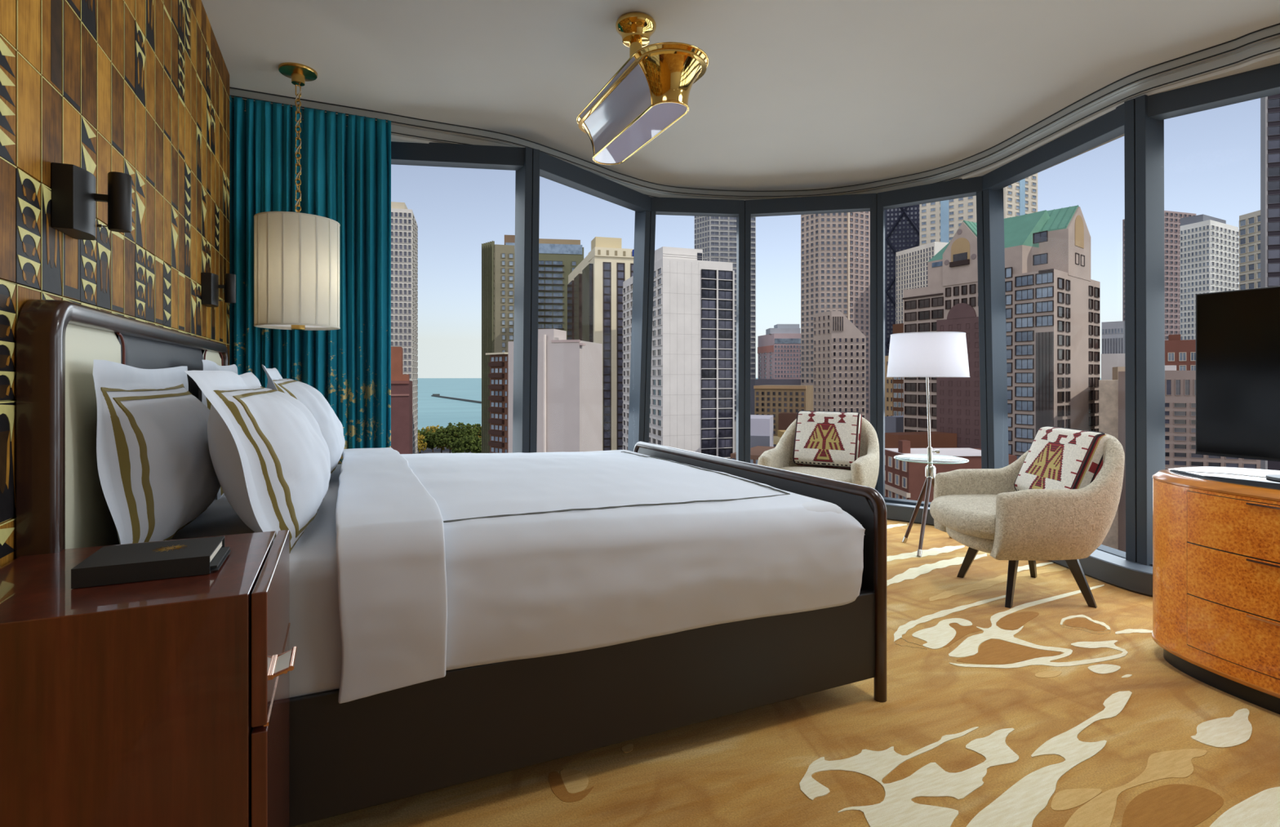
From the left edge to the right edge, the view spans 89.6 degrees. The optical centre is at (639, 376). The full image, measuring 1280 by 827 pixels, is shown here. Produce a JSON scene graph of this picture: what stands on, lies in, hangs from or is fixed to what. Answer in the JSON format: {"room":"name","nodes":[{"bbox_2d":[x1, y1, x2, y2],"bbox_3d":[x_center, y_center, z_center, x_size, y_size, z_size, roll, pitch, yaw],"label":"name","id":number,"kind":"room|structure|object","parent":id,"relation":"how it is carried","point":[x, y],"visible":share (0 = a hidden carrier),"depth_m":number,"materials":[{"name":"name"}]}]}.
{"room":"hotel room","nodes":[
{"label":"hotel room","id":0,"kind":"room"},
{"bbox_2d":[0,0,230,567],"bbox_3d":[-0.956,-0.330,0.225,0.350,3.000,7.607,0,0,-25],"label":"wall","id":1,"kind":"structure","parent":0,"point":[139,89],"depth_m":1.81,"materials":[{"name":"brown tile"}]},
{"bbox_2d":[51,162,132,239],"bbox_3d":[-1.300,-0.416,1.543,0.126,0.157,0.140,0,0,-25],"label":"wall sconce","id":2,"kind":"object","parent":1,"relation":"attached to","point":[74,197],"visible":1,"depth_m":1.51,"materials":[{"name":"brown metal"}]},
{"bbox_2d":[96,223,107,227],"bbox_3d":[-1.316,-0.370,1.580,0.023,0.008,0.008,0,0,-25],"label":"switch","id":3,"kind":"object","parent":2,"relation":"attached to","point":[97,224],"depth_m":1.58,"materials":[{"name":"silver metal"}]},
{"bbox_2d":[201,272,235,306],"bbox_3d":[-2.004,-0.416,3.074,0.126,0.157,0.140,0,0,-25],"label":"wall sconce","id":4,"kind":"object","parent":1,"relation":"attached to","point":[210,281],"visible":1,"depth_m":3.04,"materials":[{"name":"brown metal"}]},
{"bbox_2d":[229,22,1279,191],"bbox_3d":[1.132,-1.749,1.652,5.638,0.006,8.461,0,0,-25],"label":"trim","id":5,"kind":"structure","parent":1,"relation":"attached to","point":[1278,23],"depth_m":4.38,"materials":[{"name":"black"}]},
{"bbox_2d":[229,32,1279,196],"bbox_3d":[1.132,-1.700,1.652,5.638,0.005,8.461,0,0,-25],"label":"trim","id":6,"kind":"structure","parent":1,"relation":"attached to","point":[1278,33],"depth_m":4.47,"materials":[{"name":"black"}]},
{"bbox_2d":[229,24,1279,200],"bbox_3d":[1.147,-1.692,1.681,5.688,0.125,8.521,0,0,-25],"label":"trim","id":7,"kind":"structure","parent":1,"relation":"attached to","point":[1275,43],"depth_m":4.38,"materials":[{"name":"silver metal"}]},
{"bbox_2d":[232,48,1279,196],"bbox_3d":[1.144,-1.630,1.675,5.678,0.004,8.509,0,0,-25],"label":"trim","id":8,"kind":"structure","parent":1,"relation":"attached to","point":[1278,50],"depth_m":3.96,"materials":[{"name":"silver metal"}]},
{"bbox_2d":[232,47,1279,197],"bbox_3d":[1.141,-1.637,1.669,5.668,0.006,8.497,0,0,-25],"label":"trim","id":9,"kind":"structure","parent":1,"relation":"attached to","point":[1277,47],"depth_m":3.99,"materials":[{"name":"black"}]},
{"bbox_2d":[391,141,539,453],"bbox_3d":[-1.942,-0.220,4.426,2.368,2.800,0.779,0,0,-25],"label":"window","id":10,"kind":"structure","parent":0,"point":[525,161],"depth_m":4.54,"materials":[{"name":"grey metal"}]},
{"bbox_2d":[201,0,1279,191],"bbox_3d":[1.129,-1.840,1.647,5.628,0.180,8.449,0,0,-25],"label":"ceiling","id":11,"kind":"structure","parent":0,"point":[791,95],"depth_m":3.60,"materials":[{"name":"paint"}]},
{"bbox_2d":[253,62,340,330],"bbox_3d":[-1.954,-1.010,3.684,0.436,1.480,0.436,0,0,-25],"label":"pendant lamp","id":12,"kind":"object","parent":11,"relation":"hanging from","point":[296,255],"visible":1,"depth_m":3.52,"materials":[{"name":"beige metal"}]},
{"bbox_2d":[266,324,329,327],"bbox_3d":[-1.954,-0.300,3.684,0.412,0.004,0.412,0,0,-25],"label":"diffuser","id":13,"kind":"object","parent":12,"relation":"attached to","point":[268,326],"depth_m":3.72,"materials":[{"name":"white fabric"}]},
{"bbox_2d":[576,12,708,164],"bbox_3d":[-0.020,-1.465,3.177,0.353,0.570,1.063,0,0,-25],"label":"ceiling lamp","id":14,"kind":"object","parent":11,"relation":"attached to","point":[649,93],"visible":1,"depth_m":2.99,"materials":[{"name":"gold metal"}]},
{"bbox_2d":[294,520,1279,826],"bbox_3d":[1.374,1.294,1.980,6.350,0.252,8.850,0,0,-25],"label":"floor","id":15,"kind":"structure","parent":0,"point":[1050,708],"depth_m":2.06,"materials":[{"name":"carpet"}]},
{"bbox_2d":[0,529,297,826],"bbox_3d":[-0.925,0.765,1.210,0.512,0.810,0.485,0,0,-25],"label":"nightstand","id":16,"kind":"object","parent":15,"relation":"on","point":[162,702],"visible":0.96,"depth_m":1.03,"materials":[{"name":"brown wood"}]},
{"bbox_2d":[71,536,231,588],"bbox_3d":[-0.902,0.342,1.210,0.210,0.034,0.162,0,0,-25],"label":"book","id":17,"kind":"object","parent":16,"relation":"on","point":[142,562],"visible":1,"depth_m":1.16,"materials":[{"name":"black fabric"}]},
{"bbox_2d":[16,298,886,826],"bbox_3d":[-0.613,0.502,2.764,2.387,1.335,2.145,0,0,-25],"label":"bed","id":18,"kind":"object","parent":15,"relation":"on","point":[467,724],"visible":0.3,"depth_m":1.76,"materials":[{"name":"brown wood"}]},
{"bbox_2d":[168,449,843,697],"bbox_3d":[-0.638,0.627,2.748,2.155,0.345,1.994,0,0,-25],"label":"sheet","id":19,"kind":"object","parent":18,"relation":"on","point":[314,612],"visible":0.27,"depth_m":1.59,"materials":[{"name":"white fabric"}]},
{"bbox_2d":[93,359,220,544],"bbox_3d":[-1.349,0.238,1.889,0.222,0.554,0.950,0,0,-25],"label":"pillow","id":20,"kind":"object","parent":19,"relation":"on","point":[157,473],"visible":0.79,"depth_m":1.59,"materials":[{"name":"white fabric"}]},
{"bbox_2d":[198,360,237,499],"bbox_3d":[-1.754,0.223,2.793,0.200,0.574,0.900,0,0,-25],"label":"pillow","id":21,"kind":"object","parent":19,"relation":"on","point":[208,365],"visible":0.07,"depth_m":2.44,"materials":[{"name":"white fabric"}]},
{"bbox_2d":[184,370,330,552],"bbox_3d":[-1.134,0.248,2.007,0.306,0.533,0.954,0,0,-25],"label":"pillow","id":22,"kind":"object","parent":19,"relation":"on","point":[269,454],"visible":0.93,"depth_m":1.69,"materials":[{"name":"white fabric"}]},
{"bbox_2d":[262,364,345,474],"bbox_3d":[-1.508,0.231,2.902,0.326,0.559,0.906,0,0,-25],"label":"pillow","id":23,"kind":"object","parent":19,"relation":"on","point":[331,427],"visible":0.41,"depth_m":2.69,"materials":[{"name":"white fabric"}]},
{"bbox_2d":[335,447,865,703],"bbox_3d":[-0.378,0.579,2.863,1.746,0.442,2.125,0,0,-25],"label":"duvet","id":24,"kind":"object","parent":19,"relation":"on","point":[446,561],"visible":0.98,"depth_m":1.92,"materials":[{"name":"white fabric"}]},
{"bbox_2d":[539,151,655,451],"bbox_3d":[-0.368,-0.220,5.294,1.377,2.800,0.973,0,0,-25],"label":"window","id":25,"kind":"structure","parent":15,"relation":"on","point":[552,168],"depth_m":5.78,"materials":[{"name":"grey metal"}]},
{"bbox_2d":[651,196,751,462],"bbox_3d":[0.566,-0.220,5.913,0.966,2.800,0.411,0,0,-25],"label":"window","id":26,"kind":"structure","parent":15,"relation":"on","point":[740,209],"depth_m":5.89,"materials":[{"name":"grey metal"}]},
{"bbox_2d":[750,192,884,497],"bbox_3d":[1.593,-0.220,5.847,1.093,2.800,0.815,0,0,-25],"label":"window","id":27,"kind":"structure","parent":15,"relation":"on","point":[871,202],"depth_m":5.68,"materials":[{"name":"grey metal"}]},
{"bbox_2d":[757,417,879,488],"bbox_3d":[1.323,0.733,4.771,0.804,0.873,0.827,0,0,31],"label":"armchair","id":28,"kind":"object","parent":15,"relation":"on","point":[864,471],"visible":0.34,"depth_m":4.74,"materials":[{"name":"fabric"}]},
{"bbox_2d":[778,466,851,483],"bbox_3d":[1.274,0.751,4.691,0.690,0.148,0.640,0,0,31],"label":"seat cushion","id":29,"kind":"object","parent":28,"relation":"on","point":[842,475],"depth_m":4.61,"materials":[{"name":"fabric"}]},
{"bbox_2d":[792,410,862,468],"bbox_3d":[1.441,0.479,4.964,0.429,0.426,0.503,0,0,-25],"label":"cushion","id":30,"kind":"object","parent":28,"relation":"on","point":[830,439],"visible":0.98,"depth_m":4.90,"materials":[{"name":"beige fabric"}]},
{"bbox_2d":[886,331,969,556],"bbox_3d":[2.010,0.438,4.500,0.638,1.477,0.532,0,0,-25],"label":"floor lamp","id":31,"kind":"object","parent":15,"relation":"on","point":[926,354],"visible":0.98,"depth_m":4.30,"materials":[{"name":"white fabric"}]},
{"bbox_2d":[877,175,1008,506],"bbox_3d":[2.527,-0.220,5.456,0.618,2.800,0.873,0,0,-25],"label":"window","id":32,"kind":"structure","parent":15,"relation":"on","point":[989,202],"depth_m":5.17,"materials":[{"name":"grey metal"}]},
{"bbox_2d":[884,502,1152,596],"bbox_3d":[1.250,1.107,1.855,6.021,0.127,8.267,0,0,-25],"label":"baseboard","id":33,"kind":"structure","parent":15,"relation":"on","point":[1106,567],"depth_m":3.68,"materials":[{"name":"grey metal"}]},
{"bbox_2d":[929,433,1124,608],"bbox_3d":[2.058,0.733,3.524,0.827,0.873,0.804,0,0,0],"label":"armchair","id":34,"kind":"object","parent":15,"relation":"on","point":[981,509],"visible":0.93,"depth_m":3.18,"materials":[{"name":"fabric"}]},
{"bbox_2d":[929,493,996,539],"bbox_3d":[1.964,0.751,3.524,0.640,0.148,0.690,0,0,0],"label":"seat cushion","id":35,"kind":"object","parent":34,"relation":"on","point":[974,516],"depth_m":3.41,"materials":[{"name":"fabric"}]},
{"bbox_2d":[1013,426,1111,491],"bbox_3d":[2.300,0.490,3.526,0.413,0.413,0.529,0,0,-25],"label":"cushion","id":36,"kind":"object","parent":34,"relation":"on","point":[1057,457],"visible":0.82,"depth_m":3.43,"materials":[{"name":"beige fabric"}]},
{"bbox_2d":[982,94,1164,565],"bbox_3d":[2.864,-0.220,4.446,0.602,2.800,1.417,0,0,-25],"label":"window","id":37,"kind":"structure","parent":15,"relation":"on","point":[1144,135],"depth_m":3.73,"materials":[{"name":"grey metal"}]},
{"bbox_2d":[1147,62,1279,566],"bbox_3d":[3.631,-0.220,3.073,0.810,2.800,1.846,0,0,-25],"label":"window","id":38,"kind":"structure","parent":15,"relation":"on","point":[1264,82],"depth_m":3.49,"materials":[{"name":"grey metal"}]},
{"bbox_2d":[1151,466,1279,714],"bbox_3d":[2.685,0.780,2.004,0.772,0.779,1.806,0,0,-25],"label":"sideboard","id":39,"kind":"object","parent":15,"relation":"on","point":[1216,530],"visible":0.99,"depth_m":2.38,"materials":[{"name":"orange wood"}]},
{"bbox_2d":[1195,285,1279,481],"bbox_3d":[2.584,0.022,2.161,0.240,0.738,1.190,0,0,-25],"label":"television","id":40,"kind":"object","parent":39,"relation":"on","point":[1237,331],"visible":1,"depth_m":2.56,"materials":[{"name":"black"}]},
{"bbox_2d":[391,51,1279,179],"bbox_3d":[1.376,-1.770,1.975,6.350,0.320,8.860,0,0,-25],"label":"trim","id":41,"kind":"structure","parent":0,"point":[1274,58],"depth_m":3.67,"materials":[{"name":"paint"}]},
{"bbox_2d":[229,95,391,464],"bbox_3d":[-2.146,-0.287,4.051,1.086,2.864,0.152,0,0,-25],"label":"curtain","id":42,"kind":"object","parent":41,"relation":"hanging from","point":[345,176],"visible":0.44,"depth_m":4.10,"materials":[{"name":"teal fabric"}]},
{"label":"outside","id":43,"kind":"structure","parent":0,"visible":0},
{"bbox_2d":[417,446,471,453],"bbox_3d":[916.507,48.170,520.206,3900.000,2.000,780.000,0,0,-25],"label":"ground","id":44,"kind":"structure","parent":43,"point":[428,450],"depth_m":410.47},
{"bbox_2d":[391,346,412,453],"bbox_3d":[-60.783,20.072,151.869,14.248,54.197,10.018,0,0,-25],"label":"brick block","id":45,"kind":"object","parent":44,"relation":"on","point":[401,384],"visible":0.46,"depth_m":149.46,"materials":[{"name":"brick"}]},
{"bbox_2d":[391,201,417,453],"bbox_3d":[-110.133,-12.573,275.909,30.294,119.487,32.244,0,0,-25],"label":"office tower","id":46,"kind":"structure","parent":44,"relation":"on","point":[404,228],"depth_m":265.34,"materials":[{"name":"concrete"}]},
{"bbox_2d":[417,432,426,452],"bbox_3d":[-123.945,37.970,344.822,19.351,18.400,20.100,0,0,-25],"label":"tree","id":47,"kind":"object","parent":44,"relation":"on","point":[420,437],"visible":0.19,"depth_m":344.85,"materials":[{"name":"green plant"}]},
{"bbox_2d":[417,428,436,453],"bbox_3d":[-122.062,37.905,358.310,19.178,18.529,19.258,0,0,-25],"label":"tree","id":48,"kind":"object","parent":44,"relation":"on","point":[423,431],"visible":0.28,"depth_m":355.84,"materials":[{"name":"green plant"}]},
{"bbox_2d":[420,424,443,452],"bbox_3d":[-129.471,38.647,404.093,17.963,17.047,18.791,0,0,-25],"label":"tree","id":49,"kind":"object","parent":44,"relation":"on","point":[433,427],"visible":0.22,"depth_m":401.06,"materials":[{"name":"green plant"}]},
{"bbox_2d":[422,426,458,453],"bbox_3d":[-110.715,37.234,358.046,21.321,19.872,21.185,0,0,-25],"label":"tree","id":50,"kind":"object","parent":44,"relation":"on","point":[434,434],"visible":0.44,"depth_m":353.02,"materials":[{"name":"green plant"}]},
{"bbox_2d":[436,434,461,453],"bbox_3d":[-108.523,39.387,367.347,17.147,15.566,16.786,0,0,-25],"label":"tree","id":51,"kind":"object","parent":44,"relation":"on","point":[443,448],"visible":0.03,"depth_m":362.24,"materials":[{"name":"green plant"}]},
{"bbox_2d":[435,422,478,445],"bbox_3d":[-100.268,35.966,353.844,24.092,22.408,23.367,0,0,-25],"label":"tree","id":52,"kind":"object","parent":44,"relation":"on","point":[451,429],"visible":0.78,"depth_m":349.47,"materials":[{"name":"green plant"}]},
{"bbox_2d":[449,434,481,453],"bbox_3d":[-89.803,38.699,336.848,18.481,16.942,18.681,0,0,-25],"label":"tree","id":53,"kind":"object","parent":44,"relation":"on","point":[467,442],"visible":0.91,"depth_m":332.97,"materials":[{"name":"green plant"}]},
{"bbox_2d":[455,423,481,451],"bbox_3d":[-94.504,36.772,367.766,23.260,20.797,22.516,0,0,-25],"label":"tree","id":54,"kind":"object","parent":44,"relation":"on","point":[477,427],"visible":0.22,"depth_m":364.94,"materials":[{"name":"green plant"}]},
{"bbox_2d":[485,351,507,453],"bbox_3d":[-21.184,21.522,112.840,11.190,51.297,8.801,0,0,-25],"label":"apartment building","id":55,"kind":"structure","parent":44,"relation":"on","point":[498,364],"depth_m":109.72,"materials":[{"name":"brown brick"}]},
{"bbox_2d":[481,240,514,453],"bbox_3d":[-50.283,-0.111,227.883,10.007,94.562,8.674,0,0,-25],"label":"apartment tower","id":56,"kind":"structure","parent":44,"relation":"on","point":[497,260],"depth_m":225.63,"materials":[{"name":"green concrete"}]},
{"bbox_2d":[504,235,583,339],"bbox_3d":[-42.557,-7.410,286.436,36.432,109.160,21.204,0,0,-25],"label":"tower","id":57,"kind":"structure","parent":44,"relation":"on","point":[557,258],"depth_m":281.15,"materials":[{"name":"green glass"}]},
{"bbox_2d":[504,235,515,244],"bbox_3d":[-53.852,-59.890,286.296,12.057,4.200,9.000,0,0,-8],"label":"rooftop structure","id":58,"kind":"object","parent":57,"relation":"on","point":[508,239],"depth_m":281.22},
{"bbox_2d":[507,328,602,453],"bbox_3d":[-12.586,20.098,98.084,15.023,54.145,15.394,0,0,-25],"label":"office building","id":59,"kind":"structure","parent":44,"relation":"on","point":[570,375],"depth_m":93.26,"materials":[{"name":"white concrete"}]},
{"bbox_2d":[567,236,633,450],"bbox_3d":[-12.193,1.898,225.143,28.798,90.545,58.217,0,0,-25],"label":"striped tower","id":60,"kind":"structure","parent":44,"relation":"on","point":[595,286],"depth_m":197.96,"materials":[{"name":"beige concrete"}]},
{"bbox_2d":[622,246,734,458],"bbox_3d":[8.034,7.620,171.469,26.691,79.100,40.872,0,0,-25],"label":"skyscraper","id":61,"kind":"structure","parent":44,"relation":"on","point":[692,399],"depth_m":153.46,"materials":[{"name":"white concrete"}]},
{"bbox_2d":[694,215,755,452],"bbox_3d":[44.373,-38.748,337.163,26.507,171.837,18.196,0,0,-25],"label":"skyscraper","id":62,"kind":"structure","parent":44,"relation":"on","point":[716,236],"depth_m":333.06,"materials":[{"name":"white concrete"}]},
{"bbox_2d":[730,445,775,464],"bbox_3d":[24.268,30.854,126.853,18.597,32.632,16.228,0,0,-25],"label":"shop","id":63,"kind":"structure","parent":44,"relation":"on","point":[756,452],"depth_m":122.46,"materials":[{"name":"brown brick"}]},
{"bbox_2d":[750,414,773,448],"bbox_3d":[26.195,28.077,145.723,14.496,38.187,15.476,0,0,-25],"label":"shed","id":64,"kind":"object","parent":44,"relation":"on","point":[761,425],"visible":0.22,"depth_m":138.80,"materials":[{"name":"white concrete"}]},
{"bbox_2d":[750,378,800,414],"bbox_3d":[62.592,24.068,297.000,25.389,46.203,21.702,0,0,-25],"label":"house","id":65,"kind":"structure","parent":44,"relation":"on","point":[753,381],"depth_m":290.00,"materials":[{"name":"grey concrete"}]},
{"bbox_2d":[773,435,781,446],"bbox_3d":[33.275,31.098,171.000,12.882,32.145,14.521,0,0,-25],"label":"house","id":66,"kind":"structure","parent":44,"relation":"on","point":[775,438],"depth_m":165.00,"materials":[{"name":"beige concrete"}]},
{"bbox_2d":[757,324,800,378],"bbox_3d":[73.850,9.838,341.000,18.975,74.663,28.013,0,0,-25],"label":"block","id":67,"kind":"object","parent":44,"relation":"on","point":[779,350],"visible":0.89,"depth_m":329.98,"materials":[{"name":"concrete"}]},
{"bbox_2d":[777,430,786,437],"bbox_3d":[46.240,31.905,197.000,9.846,30.530,11.692,0,0,-25],"label":"house","id":68,"kind":"structure","parent":44,"relation":"on","point":[780,433],"depth_m":198.54,"materials":[{"name":"beige concrete"}]},
{"bbox_2d":[753,385,813,435],"bbox_3d":[58.940,25.265,253.911,28.690,43.810,34.669,0,0,-25],"label":"hotel","id":69,"kind":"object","parent":44,"relation":"on","point":[784,402],"visible":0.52,"depth_m":247.93,"materials":[{"name":"concrete"}]},
{"bbox_2d":[800,212,849,385],"bbox_3d":[81.848,-21.365,284.622,13.221,137.070,17.682,0,0,-25],"label":"tower","id":70,"kind":"structure","parent":44,"relation":"on","point":[824,237],"depth_m":279.98,"materials":[{"name":"beige concrete"}]},
{"bbox_2d":[813,311,866,419],"bbox_3d":[71.211,12.005,230.920,11.998,70.330,15.734,0,0,-25],"label":"skyscraper","id":71,"kind":"structure","parent":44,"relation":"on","point":[839,347],"depth_m":226.02,"materials":[{"name":"beige concrete"}]},
{"bbox_2d":[849,211,870,422],"bbox_3d":[95.218,-19.488,294.869,17.589,133.317,17.501,0,0,-25],"label":"tower","id":72,"kind":"structure","parent":44,"relation":"on","point":[860,221],"depth_m":287.95,"materials":[{"name":"beige concrete"}]},
{"bbox_2d":[884,355,893,416],"bbox_3d":[94.190,19.815,233.866,14.723,54.710,6.973,0,0,-25],"label":"stone tower","id":73,"kind":"structure","parent":44,"relation":"on","point":[888,380],"depth_m":229.75,"materials":[{"name":"beige stone"}]},
{"bbox_2d":[884,415,903,432],"bbox_3d":[77.484,29.320,188.534,16.594,35.700,7.519,0,0,-25],"label":"building","id":74,"kind":"structure","parent":44,"relation":"on","point":[895,424],"depth_m":183.30,"materials":[{"name":"grey concrete"}]},
{"bbox_2d":[893,323,903,416],"bbox_3d":[85.940,15.214,204.349,10.417,63.912,5.829,0,0,-25],"label":"brick house","id":75,"kind":"structure","parent":44,"relation":"on","point":[898,382],"depth_m":202.80,"materials":[{"name":"red brick"}]},
{"bbox_2d":[884,204,919,355],"bbox_3d":[178.692,-57.006,440.607,37.233,210.769,38.299,0,0,-25],"label":"tower","id":76,"kind":"structure","parent":44,"relation":"on","point":[901,224],"depth_m":428.49,"materials":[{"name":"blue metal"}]},
{"bbox_2d":[884,431,956,448],"bbox_3d":[65.349,30.172,151.122,16.795,33.997,8.726,0,0,-25],"label":"building","id":77,"kind":"structure","parent":44,"relation":"on","point":[917,439],"depth_m":148.70,"materials":[{"name":"brown brick"}]},
{"bbox_2d":[895,241,948,324],"bbox_3d":[132.167,-5.415,290.914,23.493,105.170,27.403,0,0,-25],"label":"block","id":78,"kind":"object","parent":44,"relation":"on","point":[911,264],"visible":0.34,"depth_m":290.00,"materials":[{"name":"white concrete"}]},
{"bbox_2d":[884,440,1017,502],"bbox_3d":[57.763,29.532,122.522,23.603,35.277,19.064,0,0,-25],"label":"terrace","id":79,"kind":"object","parent":44,"relation":"on","point":[905,480],"visible":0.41,"depth_m":116.91,"materials":[{"name":"red brick"}]},
{"bbox_2d":[919,173,1037,245],"bbox_3d":[176.701,-36.359,337.368,42.798,167.058,36.465,0,0,-25],"label":"building","id":80,"kind":"structure","parent":44,"relation":"on","point":[939,221],"depth_m":333.14,"materials":[{"name":"concrete"}]},
{"bbox_2d":[902,204,1100,459],"bbox_3d":[86.875,4.672,156.900,30.924,84.996,43.554,0,0,-25],"label":"tower","id":81,"kind":"structure","parent":44,"relation":"on","point":[1053,301],"depth_m":141.13,"materials":[{"name":"concrete"}]},
{"bbox_2d":[1098,379,1118,549],"bbox_3d":[102.303,23.925,140.709,13.855,46.490,9.987,0,0,-25],"label":"block","id":82,"kind":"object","parent":44,"relation":"on","point":[1108,388],"visible":0.31,"depth_m":134.86,"materials":[{"name":"beige concrete"}]},
{"bbox_2d":[1101,353,1124,379],"bbox_3d":[138.453,20.270,186.176,12.069,53.799,10.657,0,0,-25],"label":"block","id":83,"kind":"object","parent":44,"relation":"on","point":[1108,361],"visible":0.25,"depth_m":183.62,"materials":[{"name":"white concrete"}]},
{"bbox_2d":[1102,320,1124,353],"bbox_3d":[202.571,12.025,273.315,15.688,70.290,10.822,0,0,-25],"label":"block","id":84,"kind":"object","parent":44,"relation":"on","point":[1113,332],"visible":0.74,"depth_m":268.60,"materials":[{"name":"grey concrete"}]},
{"bbox_2d":[1112,366,1124,380],"bbox_3d":[116.746,22.398,151.503,11.357,49.545,11.417,0,0,-25],"label":"block","id":85,"kind":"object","parent":44,"relation":"on","point":[1115,370],"visible":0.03,"depth_m":150.78,"materials":[{"name":"beige concrete"}]},
{"bbox_2d":[1122,210,1195,340],"bbox_3d":[260.792,-16.703,323.903,35.562,127.745,22.524,0,0,-25],"label":"tower","id":86,"kind":"structure","parent":44,"relation":"on","point":[1171,219],"depth_m":313.49,"materials":[{"name":"concrete"}]},
{"bbox_2d":[1164,334,1195,370],"bbox_3d":[138.696,18.195,165.537,15.436,57.950,12.280,0,0,-25],"label":"brick house","id":87,"kind":"structure","parent":44,"relation":"on","point":[1180,353],"depth_m":160.07,"materials":[{"name":"red brick"}]},
{"bbox_2d":[1118,364,1260,551],"bbox_3d":[105.504,22.575,117.119,33.432,49.190,33.671,0,0,-25],"label":"block","id":88,"kind":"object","parent":44,"relation":"on","point":[1180,385],"visible":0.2,"depth_m":110.69,"materials":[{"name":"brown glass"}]},
{"bbox_2d":[1179,213,1239,339],"bbox_3d":[219.925,-6.952,248.827,26.658,108.243,12.343,0,0,-25],"label":"grid tower","id":89,"kind":"structure","parent":44,"relation":"on","point":[1209,250],"depth_m":243.73,"materials":[{"name":"concrete"}]},
{"bbox_2d":[1239,209,1260,289],"bbox_3d":[178.817,0.585,179.705,18.105,93.170,14.297,0,0,-25],"label":"tower","id":90,"kind":"structure","parent":44,"relation":"on","point":[1249,223],"depth_m":180.55,"materials":[{"name":"beige concrete"}]},
{"bbox_2d":[1260,93,1279,470],"bbox_3d":[85.116,0.580,84.017,6.432,93.180,5.611,0,0,-25],"label":"tower","id":91,"kind":"structure","parent":44,"relation":"on","point":[1269,105],"depth_m":83.86,"materials":[{"name":"grey concrete"}]},
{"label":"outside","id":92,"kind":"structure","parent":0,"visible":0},
{"bbox_2d":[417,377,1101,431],"bbox_3d":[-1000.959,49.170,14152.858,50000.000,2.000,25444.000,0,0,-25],"label":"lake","id":93,"kind":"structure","parent":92,"point":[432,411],"depth_m":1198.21,"materials":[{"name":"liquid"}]},
{"bbox_2d":[431,393,481,403],"bbox_3d":[-397.965,45.670,1386.859,36.528,6.000,523.482,0,0,-25],"label":"breakwater","id":94,"kind":"object","parent":93,"relation":"in","point":[438,394],"visible":0.73,"depth_m":1353.12,"materials":[{"name":"stone"}]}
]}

